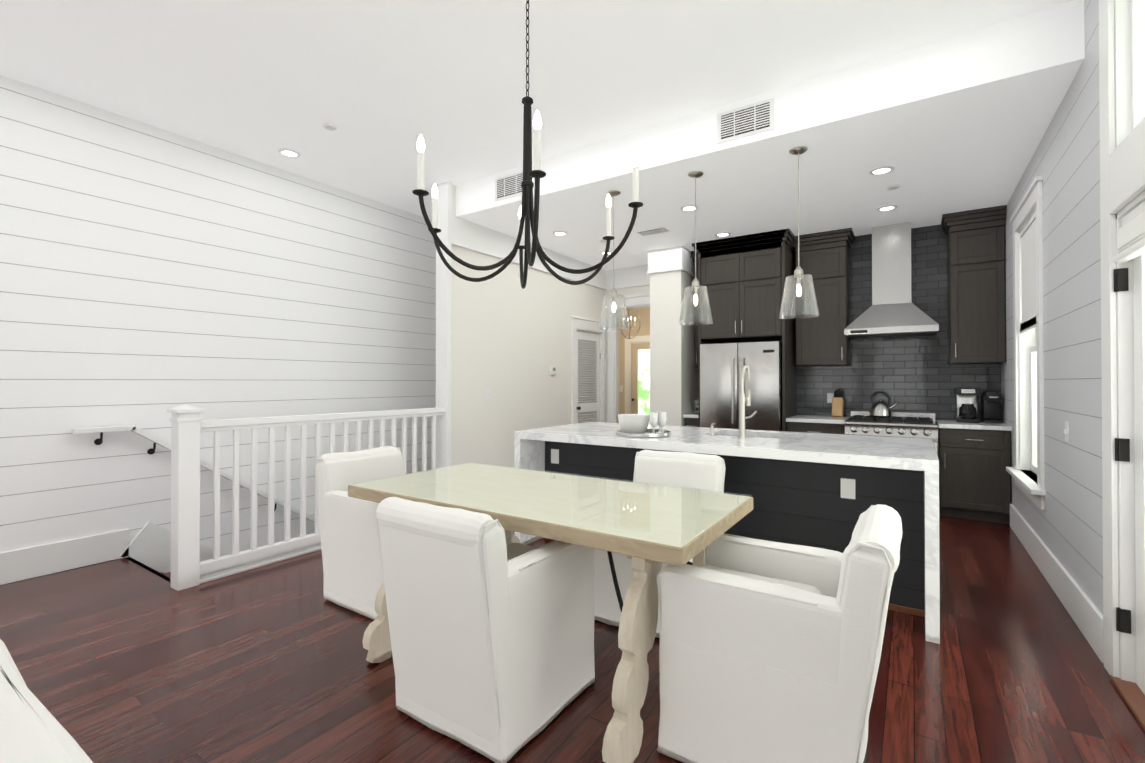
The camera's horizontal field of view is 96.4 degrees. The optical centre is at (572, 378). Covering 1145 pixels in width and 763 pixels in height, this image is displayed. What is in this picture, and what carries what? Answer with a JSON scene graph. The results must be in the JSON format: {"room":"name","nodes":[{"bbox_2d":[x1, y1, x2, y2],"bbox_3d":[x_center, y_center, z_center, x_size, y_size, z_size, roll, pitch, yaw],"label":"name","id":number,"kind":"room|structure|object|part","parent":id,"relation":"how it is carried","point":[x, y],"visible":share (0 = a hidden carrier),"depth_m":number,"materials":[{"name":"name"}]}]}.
{"room":"dining room and kitchen","nodes":[
{"label":"dining room and kitchen","id":0,"kind":"room"},
{"bbox_2d":[126,557,170,581],"bbox_3d":[-1.987,2.857,5.103,1.000,2.980,3.620,0,0,34],"label":"stairs","id":1,"kind":"structure","parent":0,"point":[167,575],"depth_m":3.67,"materials":[{"name":"brown wood"}]},
{"bbox_2d":[0,75,435,572],"bbox_3d":[-3.265,1.186,4.229,0.150,6.350,10.370,0,0,34],"label":"wall","id":2,"kind":"structure","parent":0,"point":[150,275],"depth_m":4.14,"materials":[{"name":"white wood"}]},
{"bbox_2d":[0,529,128,584],"bbox_3d":[-4.671,1.239,1.957,0.020,0.210,4.670,0,0,34],"label":"baseboard","id":3,"kind":"structure","parent":2,"relation":"attached to","point":[46,559],"depth_m":3.59,"materials":[{"name":"white wood"}]},
{"bbox_2d":[121,522,245,576],"bbox_3d":[-2.340,2.657,5.459,0.020,3.047,3.864,0,0,34],"label":"trim","id":4,"kind":"structure","parent":2,"relation":"attached to","point":[150,545],"depth_m":4.03,"materials":[{"name":"white wood"}]},
{"bbox_2d":[72,425,314,522],"bbox_3d":[-2.484,1.604,5.153,0.124,2.472,3.739,0,0,34],"label":"wall-mounted handrail","id":5,"kind":"object","parent":2,"relation":"attached to","point":[154,440],"visible":0.58,"depth_m":3.98,"materials":[{"name":"white wood"}]},
{"bbox_2d":[451,184,604,467],"bbox_3d":[-0.390,1.203,6.581,0.120,6.350,3.270,0,0,34],"label":"wall","id":6,"kind":"structure","parent":0,"point":[511,341],"depth_m":5.92,"materials":[{"name":"white paint"}]},
{"bbox_2d":[436,181,451,468],"bbox_3d":[-1.311,-0.307,5.208,0.175,3.350,0.055,0,0,34],"label":"trim","id":7,"kind":"structure","parent":6,"relation":"attached to","point":[443,342],"depth_m":5.17,"materials":[{"name":"white wood"}]},
{"bbox_2d":[483,388,490,398],"bbox_3d":[-0.938,0.171,5.638,0.016,0.120,0.120,0,0,34],"label":"light switch","id":8,"kind":"object","parent":6,"relation":"attached to","point":[486,393],"visible":1,"depth_m":5.64,"materials":[{"name":"white plastic"}]},
{"bbox_2d":[452,215,605,289],"bbox_3d":[-0.360,-1.503,6.509,0.030,0.300,3.150,0,0,34],"label":"trim","id":9,"kind":"structure","parent":6,"relation":"attached to","point":[470,235],"depth_m":5.83,"materials":[{"name":"white paint"}]},
{"bbox_2d":[551,366,555,374],"bbox_3d":[-0.248,-0.096,6.671,0.026,0.110,0.100,0,0,34],"label":"thermostat","id":10,"kind":"object","parent":6,"relation":"attached to","point":[553,370],"visible":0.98,"depth_m":6.65,"materials":[{"name":"white plastic"}]},
{"bbox_2d":[577,331,599,422],"bbox_3d":[0.234,0.354,7.436,0.104,2.040,0.694,0,0,34],"label":"door","id":11,"kind":"structure","parent":6,"relation":"in","point":[588,363],"depth_m":7.48,"materials":[{"name":"white wood"}]},
{"bbox_2d":[0,0,1074,219],"bbox_3d":[-1.228,-2.080,1.988,6.050,0.150,8.850,0,0,34],"label":"ceiling","id":12,"kind":"structure","parent":0,"point":[381,85],"depth_m":3.25,"materials":[{"name":"white paint"}]},
{"bbox_2d":[278,148,300,157],"bbox_3d":[-2.496,-1.981,4.516,0.180,0.011,0.180,0,0,34],"label":"recessed light","id":13,"kind":"object","parent":12,"relation":"in","point":[290,153],"visible":1,"depth_m":4.51,"materials":[{"name":"white plastic"}]},
{"bbox_2d":[323,123,336,130],"bbox_3d":[-1.918,-1.980,4.048,0.100,0.020,0.098,0,0,34],"label":"ceiling sensor","id":14,"kind":"object","parent":12,"relation":"attached to","point":[329,126],"visible":0.96,"depth_m":4.03,"materials":[{"name":"white plastic"}]},
{"bbox_2d":[412,0,642,288],"bbox_3d":[-0.224,-1.248,2.546,1.142,1.504,1.119,0,0,34],"label":"chandelier","id":15,"kind":"object","parent":12,"relation":"hanging from","point":[528,213],"visible":1,"depth_m":2.50,"materials":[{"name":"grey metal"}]},
{"bbox_2d":[0,516,1144,762],"bbox_3d":[-0.296,1.505,3.366,5.750,0.300,11.920,0,0,34],"label":"floor","id":16,"kind":"structure","parent":0,"point":[122,660],"depth_m":2.31,"materials":[{"name":"brown wood"}]},
{"bbox_2d":[0,639,92,762],"bbox_3d":[-1.403,0.885,0.618,2.462,0.905,1.064,0,0,34],"label":"sofa","id":17,"kind":"object","parent":16,"relation":"on","point":[32,730],"visible":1,"depth_m":0.88,"materials":[{"name":"white fabric"}]},
{"bbox_2d":[167,404,444,590],"bbox_3d":[-1.936,0.768,4.218,0.156,1.185,2.273,0,0,34],"label":"stair railing","id":18,"kind":"object","parent":16,"relation":"on","point":[188,426],"visible":0.79,"depth_m":3.60,"materials":[{"name":"white wood"}]},
{"bbox_2d":[316,446,403,619],"bbox_3d":[-1.149,0.914,3.216,0.749,0.883,0.593,0,0,34],"label":"dining chair","id":19,"kind":"object","parent":16,"relation":"on","point":[351,558],"visible":0.35,"depth_m":3.03,"materials":[{"name":"white fabric"}]},
{"bbox_2d":[376,497,594,762],"bbox_3d":[-0.336,0.904,2.127,0.592,0.881,0.750,0,0,34],"label":"dining chair","id":20,"kind":"object","parent":16,"relation":"on","point":[491,626],"visible":0.94,"depth_m":1.87,"materials":[{"name":"white fabric"}]},
{"bbox_2d":[348,461,752,762],"bbox_3d":[-0.166,0.960,2.563,1.860,0.810,1.172,0,0,34],"label":"dining table","id":21,"kind":"object","parent":16,"relation":"on","point":[648,529],"visible":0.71,"depth_m":2.12,"materials":[{"name":"beige wood"}]},
{"bbox_2d":[594,450,725,637],"bbox_3d":[0.513,0.913,3.025,0.590,0.882,0.751,0,0,34],"label":"dining chair","id":22,"kind":"object","parent":16,"relation":"on","point":[694,471],"visible":0.21,"depth_m":3.10,"materials":[{"name":"white fabric"}]},
{"bbox_2d":[647,246,697,425],"bbox_3d":[1.367,-0.135,6.805,0.490,3.030,0.730,0,0,34],"label":"column","id":23,"kind":"structure","parent":16,"relation":"on","point":[673,373],"depth_m":6.53,"materials":[{"name":"white paint"}]},
{"bbox_2d":[683,413,694,426],"bbox_3d":[1.666,0.939,6.656,0.215,0.880,0.626,0,0,34],"label":"base cabinet","id":24,"kind":"object","parent":16,"relation":"on","point":[688,421],"depth_m":6.42,"materials":[{"name":"brown wood"}]},
{"bbox_2d":[514,426,939,643],"bbox_3d":[1.025,0.923,3.868,2.800,0.870,1.190,0,0,34],"label":"kitchen island","id":25,"kind":"object","parent":16,"relation":"on","point":[822,490],"depth_m":3.20,"materials":[{"name":"stone"}]},
{"bbox_2d":[616,429,670,437],"bbox_3d":[0.534,0.413,3.855,0.410,0.028,0.410,0,0,34],"label":"serving tray","id":26,"kind":"object","parent":25,"relation":"on","point":[647,433],"visible":0.83,"depth_m":3.71,"materials":[{"name":"silver metal"}]},
{"bbox_2d":[618,414,649,433],"bbox_3d":[0.467,0.349,3.900,0.262,0.140,0.178,0,0,34],"label":"bowl","id":27,"kind":"object","parent":26,"relation":"on","point":[634,423],"visible":0.94,"depth_m":3.83,"materials":[{"name":"white ceramic"}]},
{"bbox_2d":[649,411,660,433],"bbox_3d":[0.596,0.335,3.760,0.064,0.165,0.063,0,0,34],"label":"goblet","id":28,"kind":"object","parent":26,"relation":"on","point":[659,418],"depth_m":3.75,"materials":[{"name":"clear glass"}]},
{"bbox_2d":[661,411,666,432],"bbox_3d":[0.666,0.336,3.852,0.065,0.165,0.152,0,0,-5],"label":"goblet","id":29,"kind":"object","parent":26,"relation":"on","point":[663,414],"depth_m":3.78,"materials":[{"name":"clear glass"}]},
{"bbox_2d":[670,434,801,457],"bbox_3d":[1.117,0.455,3.468,0.680,0.060,0.620,0,0,34],"label":"sink","id":30,"kind":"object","parent":25,"relation":"on","point":[720,443],"depth_m":3.32,"materials":[{"name":"white ceramic"}]},
{"bbox_2d":[709,365,756,437],"bbox_3d":[1.206,0.166,3.781,0.345,0.522,0.214,0,0,34],"label":"faucet","id":31,"kind":"object","parent":30,"relation":"on","point":[742,400],"visible":1,"depth_m":3.67,"materials":[{"name":"silver metal"}]},
{"bbox_2d":[695,341,794,430],"bbox_3d":[2.110,0.486,6.271,0.955,1.780,0.761,0,0,34],"label":"tall cabinet","id":32,"kind":"object","parent":16,"relation":"on","point":[771,364],"depth_m":5.93,"materials":[{"name":"metal"}]},
{"bbox_2d":[693,399,697,412],"bbox_3d":[1.695,0.367,6.699,0.160,0.181,0.297,0,-1,34],"label":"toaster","id":33,"kind":"object","parent":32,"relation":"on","point":[695,403],"depth_m":6.61,"materials":[{"name":"silver metal"}]},
{"bbox_2d":[700,341,781,430],"bbox_3d":[2.112,0.477,6.232,0.910,1.773,0.824,0,-1,34],"label":"refrigerator","id":34,"kind":"object","parent":32,"relation":"in","point":[721,364],"depth_m":5.92,"materials":[{"name":"silver metal"}]},
{"bbox_2d":[657,504,901,762],"bbox_3d":[0.762,0.907,1.875,0.749,0.879,0.591,0,0,34],"label":"dining chair","id":35,"kind":"object","parent":16,"relation":"on","point":[769,651],"visible":0.94,"depth_m":1.65,"materials":[{"name":"white fabric"}]},
{"bbox_2d":[783,421,834,433],"bbox_3d":[2.832,0.933,5.882,0.585,0.880,0.626,0,0,34],"label":"base cabinet","id":36,"kind":"object","parent":16,"relation":"on","point":[788,426],"depth_m":5.68,"materials":[{"name":"brown wood"}]},
{"bbox_2d":[787,413,846,424],"bbox_3d":[2.825,0.473,5.875,0.585,0.040,0.651,0,0,34],"label":"countertop","id":37,"kind":"structure","parent":36,"relation":"on","point":[810,420],"depth_m":5.65,"materials":[{"name":"white stone"}]},
{"bbox_2d":[835,417,950,516],"bbox_3d":[3.385,0.922,5.448,0.955,0.896,0.717,0,0,34],"label":"stove","id":38,"kind":"object","parent":16,"relation":"on","point":[940,435],"depth_m":5.03,"materials":[{"name":"metal"}]},
{"bbox_2d":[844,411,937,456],"bbox_3d":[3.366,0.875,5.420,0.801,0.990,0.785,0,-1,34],"label":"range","id":39,"kind":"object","parent":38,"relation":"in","point":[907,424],"depth_m":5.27,"materials":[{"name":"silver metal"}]},
{"bbox_2d":[867,392,896,420],"bbox_3d":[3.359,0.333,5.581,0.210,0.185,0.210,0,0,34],"label":"kettle","id":40,"kind":"object","parent":39,"relation":"on","point":[883,408],"depth_m":5.54,"materials":[{"name":"silver metal"}]},
{"bbox_2d":[851,417,934,424],"bbox_3d":[3.397,0.440,5.477,0.733,0.029,0.570,0,0,34],"label":"grate","id":41,"kind":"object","parent":38,"relation":"on","point":[902,420],"depth_m":5.27,"materials":[{"name":"black metal"}]},
{"bbox_2d":[951,429,1011,523],"bbox_3d":[3.983,0.928,5.118,0.547,0.880,0.626,0,0,34],"label":"base cabinet","id":42,"kind":"object","parent":16,"relation":"on","point":[981,490],"depth_m":4.84,"materials":[{"name":"brown wood"}]},
{"bbox_2d":[939,421,1010,432],"bbox_3d":[3.976,0.468,5.111,0.547,0.040,0.651,0,0,34],"label":"countertop","id":43,"kind":"structure","parent":42,"relation":"on","point":[954,424],"depth_m":4.92,"materials":[{"name":"white stone"}]},
{"bbox_2d":[578,391,594,421],"bbox_3d":[0.112,-0.010,8.231,0.860,3.400,0.020,0,0,34],"label":"wall","id":44,"kind":"structure","parent":0,"point":[581,391],"depth_m":8.14,"materials":[{"name":"beige paint"}]},
{"bbox_2d":[620,307,649,413],"bbox_3d":[1.572,-0.003,9.219,2.440,3.400,0.120,0,0,34],"label":"wall","id":45,"kind":"structure","parent":0,"point":[644,329],"depth_m":9.49,"materials":[{"name":"beige paint"}]},
{"bbox_2d":[625,335,649,413],"bbox_3d":[1.450,0.313,9.286,1.060,2.170,0.140,0,0,34],"label":"door frame","id":46,"kind":"structure","parent":45,"relation":"attached to","point":[628,350],"depth_m":9.49,"materials":[{"name":"white wood"}]},
{"bbox_2d":[631,342,649,413],"bbox_3d":[1.432,0.370,9.259,0.832,2.035,0.133,0,0,34],"label":"front door","id":47,"kind":"structure","parent":45,"relation":"in","point":[636,347],"depth_m":9.46,"materials":[{"name":"beige paint"}]},
{"bbox_2d":[456,0,1084,269],"bbox_3d":[1.640,-1.896,5.304,4.940,0.470,3.190,0,0,34],"label":"ceiling soffit","id":48,"kind":"structure","parent":0,"point":[959,123],"depth_m":3.99,"materials":[{"name":"white paint"}]},
{"bbox_2d":[495,171,522,201],"bbox_3d":[-0.587,-1.825,4.859,0.400,0.220,0.014,0,0,34],"label":"air vent","id":49,"kind":"object","parent":48,"relation":"attached to","point":[507,186],"visible":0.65,"depth_m":4.87,"materials":[{"name":"white metal"}]},
{"bbox_2d":[552,231,567,235],"bbox_3d":[-0.141,-1.651,5.855,0.180,0.011,0.180,0,0,34],"label":"recessed light","id":50,"kind":"object","parent":48,"relation":"attached to","point":[560,233],"visible":0.98,"depth_m":5.86,"materials":[{"name":"white"}]},
{"bbox_2d":[599,190,628,329],"bbox_3d":[0.371,-1.053,4.598,0.272,1.224,0.272,0,0,34],"label":"pendant light","id":51,"kind":"object","parent":48,"relation":"hanging from","point":[613,295],"visible":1,"depth_m":4.57,"materials":[{"name":"clear glass"}]},
{"bbox_2d":[635,227,669,235],"bbox_3d":[0.904,-1.651,5.785,0.340,0.012,0.180,0,0,34],"label":"return air vent","id":52,"kind":"object","parent":48,"relation":"attached to","point":[653,231],"visible":1,"depth_m":5.76,"materials":[{"name":"white"}]},
{"bbox_2d":[680,205,698,210],"bbox_3d":[1.142,-1.657,5.003,0.180,0.011,0.180,0,0,34],"label":"recessed light","id":53,"kind":"object","parent":48,"relation":"attached to","point":[688,208],"visible":1,"depth_m":4.99,"materials":[{"name":"white"}]},
{"bbox_2d":[679,171,712,324],"bbox_3d":[1.005,-1.056,4.177,0.272,1.224,0.272,0,0,34],"label":"pendant light","id":54,"kind":"object","parent":48,"relation":"hanging from","point":[695,286],"visible":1,"depth_m":4.16,"materials":[{"name":"clear glass"}]},
{"bbox_2d":[715,232,730,236],"bbox_3d":[1.734,-1.651,5.894,0.180,0.011,0.180,0,0,34],"label":"recessed light","id":55,"kind":"object","parent":48,"relation":"attached to","point":[722,234],"visible":0.98,"depth_m":5.89,"materials":[{"name":"white"}]},
{"bbox_2d":[717,97,773,143],"bbox_3d":[1.229,-1.833,3.653,0.400,0.220,0.014,0,0,34],"label":"air vent","id":56,"kind":"object","parent":48,"relation":"attached to","point":[746,120],"visible":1,"depth_m":3.65,"materials":[{"name":"white metal"}]},
{"bbox_2d":[779,146,818,318],"bbox_3d":[1.654,-1.060,3.746,0.272,1.224,0.272,0,0,34],"label":"pendant light","id":57,"kind":"object","parent":48,"relation":"hanging from","point":[798,275],"visible":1,"depth_m":3.73,"materials":[{"name":"clear glass"}]},
{"bbox_2d":[869,166,894,174],"bbox_3d":[2.483,-1.663,4.112,0.180,0.011,0.180,0,0,34],"label":"recessed light","id":58,"kind":"object","parent":48,"relation":"attached to","point":[881,170],"visible":1,"depth_m":4.11,"materials":[{"name":"white"}]},
{"bbox_2d":[877,205,897,211],"bbox_3d":[3.075,-1.657,5.004,0.180,0.011,0.180,0,0,34],"label":"recessed light","id":59,"kind":"object","parent":48,"relation":"attached to","point":[887,208],"visible":0.96,"depth_m":4.99,"materials":[{"name":"white"}]},
{"bbox_2d":[887,184,899,189],"bbox_3d":[2.790,-1.657,4.449,0.100,0.020,0.098,0,0,34],"label":"ceiling sensor","id":60,"kind":"object","parent":48,"relation":"attached to","point":[893,187],"visible":1,"depth_m":4.43,"materials":[{"name":"white plastic"}]},
{"bbox_2d":[605,224,1001,421],"bbox_3d":[2.539,-0.147,6.537,4.820,3.650,0.120,0,0,34],"label":"wall","id":61,"kind":"structure","parent":0,"point":[638,290],"depth_m":7.66,"materials":[{"name":"white paint"}]},
{"bbox_2d":[571,294,649,423],"bbox_3d":[0.665,0.083,7.210,1.190,2.600,1.070,0,0,34],"label":"door frame","id":62,"kind":"structure","parent":61,"relation":"attached to","point":[635,301],"depth_m":7.72,"materials":[{"name":"white wood"}]},
{"bbox_2d":[606,265,649,289],"bbox_3d":[0.948,-1.495,7.513,1.040,0.300,0.030,0,0,34],"label":"trim","id":63,"kind":"structure","parent":61,"relation":"attached to","point":[635,276],"depth_m":7.59,"materials":[{"name":"white"}]},
{"bbox_2d":[699,241,794,340],"bbox_3d":[2.153,-1.004,6.305,0.940,1.060,0.696,0,0,34],"label":"upper cabinet","id":64,"kind":"object","parent":61,"relation":"attached to","point":[745,284],"depth_m":5.99,"materials":[{"name":"brown wood"}]},
{"bbox_2d":[795,241,850,368],"bbox_3d":[2.928,-0.841,5.999,0.530,1.390,0.346,0,0,34],"label":"upper cabinet","id":65,"kind":"object","parent":61,"relation":"attached to","point":[821,342],"depth_m":5.85,"materials":[{"name":"brown wood"}]},
{"bbox_2d":[729,224,1001,420],"bbox_3d":[3.066,-0.599,6.111,3.162,2.107,0.012,0,-1,34],"label":"backsplash","id":66,"kind":"structure","parent":61,"relation":"attached to","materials":[{"name":"tile"}]},
{"bbox_2d":[843,222,938,332],"bbox_3d":[3.451,-1.094,5.563,0.839,1.121,0.493,0,0,34],"label":"range hood","id":67,"kind":"object","parent":61,"relation":"attached to","point":[891,273],"depth_m":5.57,"materials":[{"name":"silver metal"}]},
{"bbox_2d":[947,217,1005,364],"bbox_3d":[4.106,-0.846,5.217,0.437,1.390,0.346,0,0,34],"label":"upper cabinet","id":68,"kind":"object","parent":61,"relation":"attached to","point":[976,270],"depth_m":5.08,"materials":[{"name":"brown wood"}]},
{"bbox_2d":[1002,0,1144,613],"bbox_3d":[1.692,-0.187,1.038,0.150,3.650,10.220,0,0,34],"label":"wall","id":69,"kind":"structure","parent":0,"point":[1066,524],"depth_m":2.93,"materials":[{"name":"white wood"}]},
{"bbox_2d":[1006,176,1045,509],"bbox_3d":[3.607,-0.241,3.992,0.225,2.320,1.160,0,0,34],"label":"kitchen window","id":70,"kind":"structure","parent":69,"relation":"in","point":[1028,400],"depth_m":4.28,"materials":[{"name":"white wood"}]},
{"bbox_2d":[1019,211,1035,333],"bbox_3d":[3.595,-0.808,4.004,0.035,0.855,0.850,0,0,34],"label":"blind","id":71,"kind":"object","parent":70,"relation":"attached to","point":[1027,234],"visible":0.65,"depth_m":4.08,"materials":[{"name":"white"}]},
{"bbox_2d":[1010,504,1103,662],"bbox_3d":[3.272,1.251,3.562,0.020,0.210,2.750,0,0,34],"label":"baseboard","id":72,"kind":"structure","parent":69,"relation":"attached to","point":[1084,612],"depth_m":3.03,"materials":[{"name":"white wood"}]},
{"bbox_2d":[1064,421,1069,441],"bbox_3d":[2.905,0.312,3.014,0.016,0.120,0.080,0,0,34],"label":"light switch","id":73,"kind":"object","parent":69,"relation":"attached to","point":[1067,433],"visible":1,"depth_m":2.99,"materials":[{"name":"white plastic"}]},
{"bbox_2d":[1099,0,1144,730],"bbox_3d":[1.996,-0.309,1.533,0.190,3.300,2.030,0,0,34],"label":"door frame","id":74,"kind":"structure","parent":69,"relation":"attached to","point":[1122,164],"depth_m":2.27,"materials":[{"name":"white wood"}]},
{"bbox_2d":[1113,252,1144,694],"bbox_3d":[1.979,0.312,1.553,0.125,2.042,1.702,0,0,34],"label":"french door","id":75,"kind":"structure","parent":69,"relation":"in","point":[1139,337],"depth_m":2.19,"materials":[{"name":"white wood"}]},
{"bbox_3d":[2.141,0.424,1.837,0.080,1.820,1.049,0,0,34],"label":"french door hardware","id":76,"kind":"part","parent":75,"relation":"part of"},
{"bbox_2d":[1114,201,1144,262],"bbox_3d":[1.960,-0.581,1.559,0.065,0.256,1.660,0,0,34],"label":"blinds","id":77,"kind":"object","parent":69,"relation":"attached to","point":[1130,235],"visible":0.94,"depth_m":2.11,"materials":[{"name":"white"}]},
{"bbox_2d":[1130,0,1144,130],"bbox_3d":[2.004,-1.389,1.536,0.040,0.740,1.740,0,0,34],"label":"transom window","id":78,"kind":"structure","parent":69,"relation":"in","point":[1137,66],"depth_m":2.23,"materials":[{"name":"white"}]},
{"bbox_3d":[1.185,-1.633,8.539,2.320,0.150,1.700,0,0,34],"label":"ceiling","id":79,"kind":"structure","parent":0,"visible":0},
{"bbox_2d":[620,308,640,338],"bbox_3d":[0.963,-1.108,8.671,0.434,0.896,0.380,0,0,34],"label":"orb chandelier","id":80,"kind":"object","parent":79,"relation":"hanging from","point":[628,318],"visible":0.6,"depth_m":8.62,"materials":[{"name":"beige metal"}]},
{"label":"outside","id":81,"kind":"structure","parent":0,"visible":0},
{"bbox_2d":[638,349,649,424],"bbox_3d":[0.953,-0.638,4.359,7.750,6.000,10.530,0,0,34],"label":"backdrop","id":82,"kind":"structure","parent":81,"point":[645,396],"depth_m":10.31,"materials":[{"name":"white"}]}
]}

